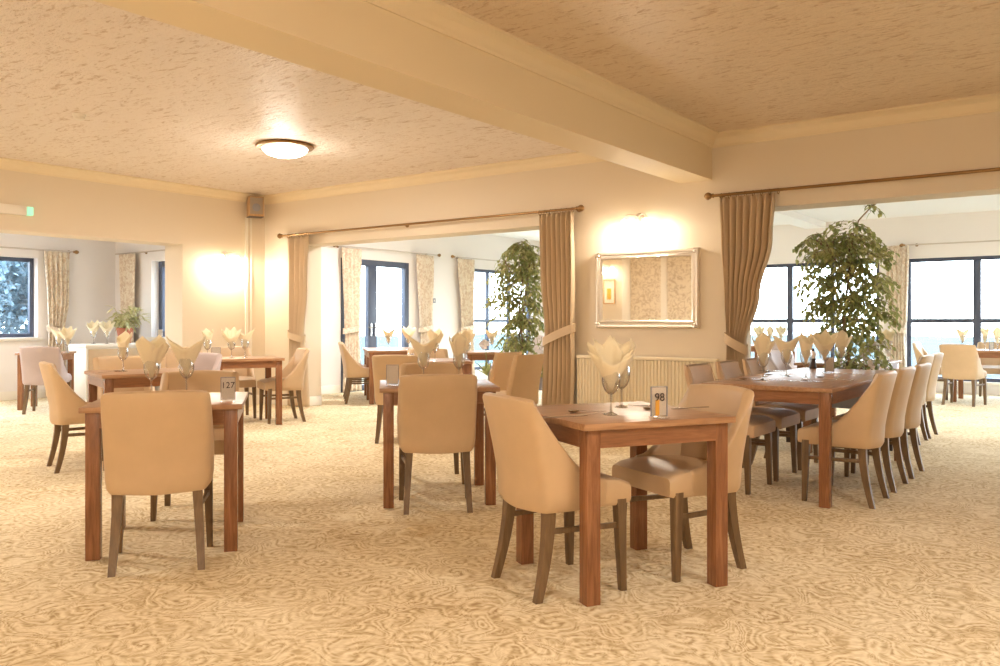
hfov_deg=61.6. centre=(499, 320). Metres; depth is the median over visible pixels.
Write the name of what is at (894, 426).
dining chair
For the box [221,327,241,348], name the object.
napkin
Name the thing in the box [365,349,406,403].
dining table
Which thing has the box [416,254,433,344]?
curtain
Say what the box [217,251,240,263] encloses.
wall lamp
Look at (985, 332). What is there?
napkin
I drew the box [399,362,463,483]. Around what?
dining chair
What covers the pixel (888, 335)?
napkin
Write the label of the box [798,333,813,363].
napkin
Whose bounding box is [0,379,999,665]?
floor
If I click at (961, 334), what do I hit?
napkin
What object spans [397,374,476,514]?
dining chair
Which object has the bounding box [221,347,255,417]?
dining chair
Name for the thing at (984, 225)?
wall
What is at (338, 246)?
pole
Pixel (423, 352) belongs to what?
napkin
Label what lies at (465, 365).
dining table
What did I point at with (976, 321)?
window
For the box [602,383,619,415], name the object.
wine glass
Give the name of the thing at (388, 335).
napkin
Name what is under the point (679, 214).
wall
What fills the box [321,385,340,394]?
baseboard
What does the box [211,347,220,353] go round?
card stand
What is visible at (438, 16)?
trim
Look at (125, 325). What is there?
potted plant
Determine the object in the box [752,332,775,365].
napkin
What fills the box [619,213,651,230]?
wall lamp
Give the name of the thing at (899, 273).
curtain
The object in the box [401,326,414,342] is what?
napkin
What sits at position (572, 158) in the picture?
trim
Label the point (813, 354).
pepper mill
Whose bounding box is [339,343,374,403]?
dining chair
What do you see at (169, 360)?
dining chair
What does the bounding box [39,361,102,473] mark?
dining chair
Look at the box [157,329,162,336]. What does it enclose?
card stand
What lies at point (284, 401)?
baseboard
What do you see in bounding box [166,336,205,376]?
napkin
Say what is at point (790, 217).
beam
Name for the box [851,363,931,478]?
dining chair
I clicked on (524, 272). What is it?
ficus tree
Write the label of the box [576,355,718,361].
grille
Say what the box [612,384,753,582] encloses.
dining chair
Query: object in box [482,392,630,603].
dining chair
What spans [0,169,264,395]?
wall
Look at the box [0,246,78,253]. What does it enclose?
pole
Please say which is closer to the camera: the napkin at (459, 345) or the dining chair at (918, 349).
the napkin at (459, 345)
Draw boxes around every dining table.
[15,351,75,409]
[79,392,247,560]
[84,368,182,470]
[220,356,284,424]
[363,347,412,398]
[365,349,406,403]
[379,379,499,507]
[427,358,472,373]
[462,350,509,373]
[516,401,735,606]
[701,368,903,508]
[751,345,797,361]
[794,358,901,416]
[953,349,999,401]
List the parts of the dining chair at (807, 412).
backrest, leg, seat, leg, leg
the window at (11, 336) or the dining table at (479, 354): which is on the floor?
the dining table at (479, 354)
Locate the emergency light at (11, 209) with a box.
[0,203,32,215]
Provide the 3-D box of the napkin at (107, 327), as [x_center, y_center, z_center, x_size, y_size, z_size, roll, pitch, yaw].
[-5.813,0.112,12.395,0.228,0.252,0.128,0,0,-26]
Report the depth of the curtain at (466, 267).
16.12 m
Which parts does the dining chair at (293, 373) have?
leg, leg, seat, backrest, leg, leg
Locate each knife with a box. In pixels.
[543,415,586,417]
[671,406,708,408]
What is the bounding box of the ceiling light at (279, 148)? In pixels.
[255,139,313,158]
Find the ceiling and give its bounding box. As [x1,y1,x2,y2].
[0,0,999,240]
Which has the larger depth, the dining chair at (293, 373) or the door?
the door
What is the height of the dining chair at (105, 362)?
0.851 m
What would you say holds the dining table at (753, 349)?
on the floor
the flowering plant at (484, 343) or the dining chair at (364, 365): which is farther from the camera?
the dining chair at (364, 365)
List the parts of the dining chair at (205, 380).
leg, leg, backrest, seat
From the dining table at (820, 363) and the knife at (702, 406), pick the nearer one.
the knife at (702, 406)
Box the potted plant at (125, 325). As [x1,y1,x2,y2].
[105,305,150,342]
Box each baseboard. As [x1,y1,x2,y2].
[0,389,46,400]
[244,394,264,404]
[272,396,297,406]
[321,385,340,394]
[475,373,487,378]
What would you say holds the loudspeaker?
attached to the wall at (202, 293)
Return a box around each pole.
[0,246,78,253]
[115,249,164,254]
[277,205,583,238]
[333,245,440,256]
[451,255,513,262]
[704,167,999,199]
[899,240,999,246]
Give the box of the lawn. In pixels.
[360,333,999,377]
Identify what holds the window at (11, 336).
in the wall at (91, 270)
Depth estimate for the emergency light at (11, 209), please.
9.14 m
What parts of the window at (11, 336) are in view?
sill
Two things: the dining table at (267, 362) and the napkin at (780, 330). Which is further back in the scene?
the napkin at (780, 330)
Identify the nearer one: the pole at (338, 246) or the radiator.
the radiator
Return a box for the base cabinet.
[67,342,154,401]
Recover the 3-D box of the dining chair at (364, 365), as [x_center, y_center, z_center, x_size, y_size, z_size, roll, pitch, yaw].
[-2.195,0.745,12.793,0.542,0.851,0.494,0,0,-12]
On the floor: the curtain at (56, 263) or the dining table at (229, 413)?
the dining table at (229, 413)
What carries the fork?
on the dining table at (634, 427)
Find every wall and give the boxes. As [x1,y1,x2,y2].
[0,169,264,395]
[0,233,114,391]
[115,242,164,387]
[265,111,999,403]
[321,234,538,385]
[539,210,999,395]
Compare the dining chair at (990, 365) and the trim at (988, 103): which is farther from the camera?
the dining chair at (990, 365)
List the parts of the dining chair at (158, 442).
leg, leg, backrest, leg, leg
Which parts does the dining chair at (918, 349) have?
backrest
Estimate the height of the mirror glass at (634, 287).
0.628 m
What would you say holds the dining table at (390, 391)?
on the floor
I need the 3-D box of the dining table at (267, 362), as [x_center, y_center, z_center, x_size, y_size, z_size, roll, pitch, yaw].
[-2.923,0.795,9.595,0.756,0.750,0.756,0,0,-26]
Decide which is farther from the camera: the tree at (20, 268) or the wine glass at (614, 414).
the tree at (20, 268)
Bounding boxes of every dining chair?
[19,346,71,414]
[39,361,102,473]
[93,356,154,399]
[100,390,213,577]
[150,370,238,520]
[161,347,202,367]
[177,353,221,369]
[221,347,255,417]
[257,348,309,423]
[338,342,365,398]
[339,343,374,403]
[372,355,420,443]
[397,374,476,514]
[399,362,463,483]
[407,348,448,357]
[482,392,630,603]
[484,351,521,410]
[484,353,543,415]
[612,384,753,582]
[684,362,775,494]
[715,360,799,481]
[742,358,818,470]
[764,341,796,371]
[767,350,792,372]
[798,370,896,508]
[832,366,915,492]
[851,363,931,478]
[912,342,949,399]
[916,354,933,444]
[922,352,943,438]
[939,344,986,406]
[976,342,999,396]
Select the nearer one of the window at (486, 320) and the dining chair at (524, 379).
the dining chair at (524, 379)
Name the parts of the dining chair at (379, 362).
leg, backrest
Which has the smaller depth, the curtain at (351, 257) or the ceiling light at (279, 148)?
the ceiling light at (279, 148)
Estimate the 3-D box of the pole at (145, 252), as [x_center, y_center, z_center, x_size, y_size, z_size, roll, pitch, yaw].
[-5.048,-1.070,12.684,2.790,0.062,0.120,0,0,37]
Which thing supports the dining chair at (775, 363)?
on the floor
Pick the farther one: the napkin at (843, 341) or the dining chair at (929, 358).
the dining chair at (929, 358)
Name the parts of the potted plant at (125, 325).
pot, stem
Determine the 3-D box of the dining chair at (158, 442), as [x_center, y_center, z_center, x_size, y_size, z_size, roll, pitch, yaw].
[-1.646,0.745,4.066,0.494,0.851,0.543,0,0,-17]
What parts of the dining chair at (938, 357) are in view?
leg, leg, backrest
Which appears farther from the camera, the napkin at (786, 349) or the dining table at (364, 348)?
the dining table at (364, 348)
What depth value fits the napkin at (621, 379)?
4.04 m
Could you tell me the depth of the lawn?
56.11 m
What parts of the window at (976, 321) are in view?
sill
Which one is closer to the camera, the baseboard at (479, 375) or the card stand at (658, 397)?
the card stand at (658, 397)
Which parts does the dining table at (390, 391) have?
leg, leg, leg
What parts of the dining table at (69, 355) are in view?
leg, leg, leg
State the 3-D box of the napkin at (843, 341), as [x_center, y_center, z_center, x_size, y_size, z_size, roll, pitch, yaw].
[3.001,0.198,7.345,0.178,0.240,0.130,0,0,-11]
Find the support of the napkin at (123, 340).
in the wine glass
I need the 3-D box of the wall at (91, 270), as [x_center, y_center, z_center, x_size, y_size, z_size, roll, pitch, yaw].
[-8.220,-0.180,11.282,0.300,2.700,6.550,0,0,37]
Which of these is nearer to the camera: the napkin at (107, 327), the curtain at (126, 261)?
the napkin at (107, 327)
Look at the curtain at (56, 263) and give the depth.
12.81 m
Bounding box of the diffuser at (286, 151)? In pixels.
[262,144,307,158]
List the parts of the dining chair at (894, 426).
leg, seat, leg, leg, leg, backrest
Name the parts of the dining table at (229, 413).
leg, leg, leg, leg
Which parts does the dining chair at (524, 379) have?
seat, backrest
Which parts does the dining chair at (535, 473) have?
leg, leg, backrest, leg, seat, leg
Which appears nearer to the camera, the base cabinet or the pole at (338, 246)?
the base cabinet
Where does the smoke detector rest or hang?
attached to the ceiling
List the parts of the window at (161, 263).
frame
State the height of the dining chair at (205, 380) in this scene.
0.851 m
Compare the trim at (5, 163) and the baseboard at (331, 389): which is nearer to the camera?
the trim at (5, 163)
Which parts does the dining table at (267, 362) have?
leg, leg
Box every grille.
[250,197,262,213]
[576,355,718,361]
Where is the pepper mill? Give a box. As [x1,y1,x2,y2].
[809,348,816,368]
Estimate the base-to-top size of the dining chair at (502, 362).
0.861 m
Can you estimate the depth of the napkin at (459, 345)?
5.70 m
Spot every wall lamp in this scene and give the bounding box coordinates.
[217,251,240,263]
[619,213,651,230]
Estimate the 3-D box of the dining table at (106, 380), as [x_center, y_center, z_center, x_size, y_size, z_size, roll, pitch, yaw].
[-2.980,0.795,6.980,0.756,0.750,0.756,0,0,-36]
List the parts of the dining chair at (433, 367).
backrest, leg, leg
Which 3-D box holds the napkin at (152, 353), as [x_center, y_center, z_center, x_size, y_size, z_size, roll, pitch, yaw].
[-1.940,0.198,4.676,0.178,0.240,0.130,0,0,-20]
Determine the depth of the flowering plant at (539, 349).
9.72 m
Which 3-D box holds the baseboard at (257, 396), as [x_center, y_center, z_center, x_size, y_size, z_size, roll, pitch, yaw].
[-3.709,1.105,11.343,0.018,0.130,1.296,0,0,37]
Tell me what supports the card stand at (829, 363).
on the dining table at (830, 392)
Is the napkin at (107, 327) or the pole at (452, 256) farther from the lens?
the pole at (452, 256)
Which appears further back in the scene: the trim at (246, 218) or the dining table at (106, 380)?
the trim at (246, 218)
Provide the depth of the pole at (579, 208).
9.75 m
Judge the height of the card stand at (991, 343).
0.126 m
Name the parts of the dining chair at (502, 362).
backrest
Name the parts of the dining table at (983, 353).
leg, leg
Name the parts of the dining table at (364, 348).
leg, leg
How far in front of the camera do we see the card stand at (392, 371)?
5.42 m
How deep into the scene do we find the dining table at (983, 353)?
12.06 m
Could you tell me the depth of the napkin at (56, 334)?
11.23 m
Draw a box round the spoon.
[568,410,604,411]
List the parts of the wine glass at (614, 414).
stem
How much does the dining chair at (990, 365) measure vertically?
0.851 m
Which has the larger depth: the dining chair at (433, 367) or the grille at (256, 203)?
the grille at (256, 203)
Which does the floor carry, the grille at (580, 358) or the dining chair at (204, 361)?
the dining chair at (204, 361)
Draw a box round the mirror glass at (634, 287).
[603,256,690,319]
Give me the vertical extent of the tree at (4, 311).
6.478 m
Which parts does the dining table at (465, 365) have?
leg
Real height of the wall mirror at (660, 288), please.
0.774 m
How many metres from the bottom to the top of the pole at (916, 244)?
0.062 m
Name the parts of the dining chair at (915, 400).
leg, leg, leg, backrest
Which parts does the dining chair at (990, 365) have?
leg, backrest, seat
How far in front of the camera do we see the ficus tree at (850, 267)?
7.84 m
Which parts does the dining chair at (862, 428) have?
leg, seat, backrest, leg, leg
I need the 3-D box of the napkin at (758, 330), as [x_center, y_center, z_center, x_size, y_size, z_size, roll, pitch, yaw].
[4.479,0.192,14.508,0.228,0.252,0.128,0,0,-3]
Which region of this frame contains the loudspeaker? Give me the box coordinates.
[247,196,263,217]
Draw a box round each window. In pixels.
[0,257,42,340]
[146,261,164,339]
[474,269,529,371]
[752,261,878,372]
[907,255,999,384]
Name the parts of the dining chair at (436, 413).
leg, leg, backrest, leg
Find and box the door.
[341,258,408,392]
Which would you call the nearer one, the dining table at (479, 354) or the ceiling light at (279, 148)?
the ceiling light at (279, 148)
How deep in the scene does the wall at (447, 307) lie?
15.13 m
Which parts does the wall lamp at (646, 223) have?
lamp shade, wall plate, lamp shade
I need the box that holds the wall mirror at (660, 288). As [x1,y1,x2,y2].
[595,247,699,327]
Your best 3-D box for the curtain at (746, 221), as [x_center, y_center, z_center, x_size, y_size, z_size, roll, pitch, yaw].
[2.249,0.005,7.621,0.517,2.291,0.136,0,0,33]
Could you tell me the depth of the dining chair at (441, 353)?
9.74 m
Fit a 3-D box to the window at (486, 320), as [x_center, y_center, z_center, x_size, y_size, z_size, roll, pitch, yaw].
[0.012,-0.010,17.244,0.165,2.040,2.270,0,0,37]
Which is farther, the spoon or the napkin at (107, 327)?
the napkin at (107, 327)
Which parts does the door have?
handle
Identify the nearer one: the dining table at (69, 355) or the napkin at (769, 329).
the dining table at (69, 355)
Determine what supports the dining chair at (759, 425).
on the floor
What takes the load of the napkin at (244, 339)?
in the wine glass
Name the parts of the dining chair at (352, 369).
leg, backrest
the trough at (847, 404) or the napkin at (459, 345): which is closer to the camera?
the napkin at (459, 345)
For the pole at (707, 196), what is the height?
0.077 m
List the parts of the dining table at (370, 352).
leg, leg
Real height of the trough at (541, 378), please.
0.580 m
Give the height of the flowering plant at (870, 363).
0.516 m
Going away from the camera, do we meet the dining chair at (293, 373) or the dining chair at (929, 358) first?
the dining chair at (929, 358)
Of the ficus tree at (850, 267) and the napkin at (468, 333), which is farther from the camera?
the napkin at (468, 333)
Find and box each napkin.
[51,328,66,343]
[58,326,76,344]
[86,320,101,336]
[99,320,114,336]
[115,331,131,358]
[135,335,168,377]
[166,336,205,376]
[201,329,213,348]
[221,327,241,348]
[236,330,253,348]
[381,328,395,342]
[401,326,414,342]
[407,334,439,366]
[427,329,443,350]
[449,332,469,366]
[459,328,475,350]
[484,328,499,343]
[587,335,633,391]
[613,337,635,386]
[752,325,764,335]
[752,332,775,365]
[766,326,774,337]
[771,333,798,362]
[775,325,786,338]
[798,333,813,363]
[810,329,837,359]
[835,330,851,356]
[881,329,894,348]
[955,327,969,342]
[981,327,989,342]
[992,327,999,342]
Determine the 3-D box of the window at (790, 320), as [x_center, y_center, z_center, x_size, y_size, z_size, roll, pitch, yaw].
[3.898,-0.010,16.086,6.420,2.040,0.175,0,0,37]
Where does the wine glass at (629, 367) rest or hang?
on the dining table at (634, 427)
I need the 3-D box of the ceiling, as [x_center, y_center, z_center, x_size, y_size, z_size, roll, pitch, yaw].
[1.931,-1.790,7.187,15.450,0.120,17.050,0,0,37]
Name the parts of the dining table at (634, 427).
leg, leg, leg, leg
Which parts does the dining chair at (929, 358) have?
leg, backrest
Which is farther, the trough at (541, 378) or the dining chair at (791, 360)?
the dining chair at (791, 360)
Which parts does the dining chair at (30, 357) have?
leg, leg, backrest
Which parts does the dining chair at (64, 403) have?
leg, leg, backrest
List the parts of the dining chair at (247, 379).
backrest, leg, seat, leg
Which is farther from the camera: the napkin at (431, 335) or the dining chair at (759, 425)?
the napkin at (431, 335)
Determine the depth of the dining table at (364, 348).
13.06 m
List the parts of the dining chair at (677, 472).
seat, leg, leg, backrest, leg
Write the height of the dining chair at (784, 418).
0.861 m
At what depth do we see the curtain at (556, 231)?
8.81 m
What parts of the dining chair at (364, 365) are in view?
backrest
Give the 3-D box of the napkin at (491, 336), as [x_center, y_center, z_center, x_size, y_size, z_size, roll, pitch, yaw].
[-0.109,0.200,11.397,0.229,0.235,0.087,0,0,0]
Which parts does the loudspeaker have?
foot trim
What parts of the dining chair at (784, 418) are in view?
backrest, seat, leg, leg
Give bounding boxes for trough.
[488,371,542,389]
[786,396,892,450]
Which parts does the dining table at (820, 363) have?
leg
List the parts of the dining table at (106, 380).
leg, leg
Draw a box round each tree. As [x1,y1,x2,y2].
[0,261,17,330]
[0,261,27,333]
[0,262,27,333]
[482,238,544,354]
[792,204,901,369]
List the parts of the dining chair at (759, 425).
backrest, leg, seat, leg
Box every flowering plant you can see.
[475,338,490,375]
[527,335,543,377]
[860,339,892,369]
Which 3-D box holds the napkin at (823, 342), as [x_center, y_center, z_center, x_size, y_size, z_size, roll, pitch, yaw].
[2.612,0.192,6.758,0.228,0.252,0.128,0,0,3]
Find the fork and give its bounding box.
[616,405,649,406]
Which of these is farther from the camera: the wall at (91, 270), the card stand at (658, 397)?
the wall at (91, 270)
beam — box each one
[93,0,711,182]
[774,210,825,228]
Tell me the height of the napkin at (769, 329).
0.240 m
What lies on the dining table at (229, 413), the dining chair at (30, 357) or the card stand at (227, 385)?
the card stand at (227, 385)
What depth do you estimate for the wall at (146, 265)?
13.15 m
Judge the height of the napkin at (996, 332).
0.240 m
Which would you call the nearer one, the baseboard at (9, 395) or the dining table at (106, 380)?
the dining table at (106, 380)
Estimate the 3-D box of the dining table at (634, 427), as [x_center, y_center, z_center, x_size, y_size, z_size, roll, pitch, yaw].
[0.542,0.795,3.886,0.756,0.750,0.756,0,0,-23]
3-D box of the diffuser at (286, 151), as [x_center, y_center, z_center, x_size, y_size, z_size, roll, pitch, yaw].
[-2.143,-1.670,8.350,0.450,0.088,0.450,0,0,37]
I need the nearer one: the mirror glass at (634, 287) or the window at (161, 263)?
the mirror glass at (634, 287)
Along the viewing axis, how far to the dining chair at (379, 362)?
7.95 m
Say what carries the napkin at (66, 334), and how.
in the wine glass
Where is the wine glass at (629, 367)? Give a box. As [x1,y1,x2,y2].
[615,367,629,407]
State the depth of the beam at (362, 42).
4.74 m
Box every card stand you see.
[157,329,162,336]
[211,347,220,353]
[220,377,234,399]
[386,365,398,384]
[650,386,667,416]
[825,357,833,371]
[989,341,993,349]
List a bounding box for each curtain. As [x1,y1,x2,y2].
[44,251,68,396]
[119,253,134,342]
[287,235,309,406]
[342,247,361,391]
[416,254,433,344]
[458,258,474,374]
[539,211,575,405]
[720,193,775,445]
[886,245,908,368]
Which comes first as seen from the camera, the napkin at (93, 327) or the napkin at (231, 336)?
the napkin at (231, 336)
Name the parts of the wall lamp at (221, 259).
lamp shade, lamp shade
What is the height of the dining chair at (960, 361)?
0.851 m
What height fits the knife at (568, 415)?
0.004 m
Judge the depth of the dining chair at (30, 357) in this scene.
10.48 m
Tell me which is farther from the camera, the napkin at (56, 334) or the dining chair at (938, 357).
the napkin at (56, 334)
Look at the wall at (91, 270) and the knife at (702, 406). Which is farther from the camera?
the wall at (91, 270)
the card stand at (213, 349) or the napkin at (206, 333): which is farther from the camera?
the napkin at (206, 333)
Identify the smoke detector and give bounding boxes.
[72,113,85,120]
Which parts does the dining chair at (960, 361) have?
leg, leg, backrest, leg, leg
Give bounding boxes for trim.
[0,157,264,204]
[245,217,251,395]
[263,152,605,204]
[363,0,718,147]
[713,93,999,147]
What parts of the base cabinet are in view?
panel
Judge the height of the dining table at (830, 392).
0.750 m
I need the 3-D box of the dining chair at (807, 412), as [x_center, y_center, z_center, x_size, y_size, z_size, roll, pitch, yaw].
[2.297,0.740,6.871,0.534,0.861,0.463,0,0,37]
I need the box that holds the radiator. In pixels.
[576,355,718,406]
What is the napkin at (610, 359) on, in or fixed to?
in the wine glass at (614, 414)

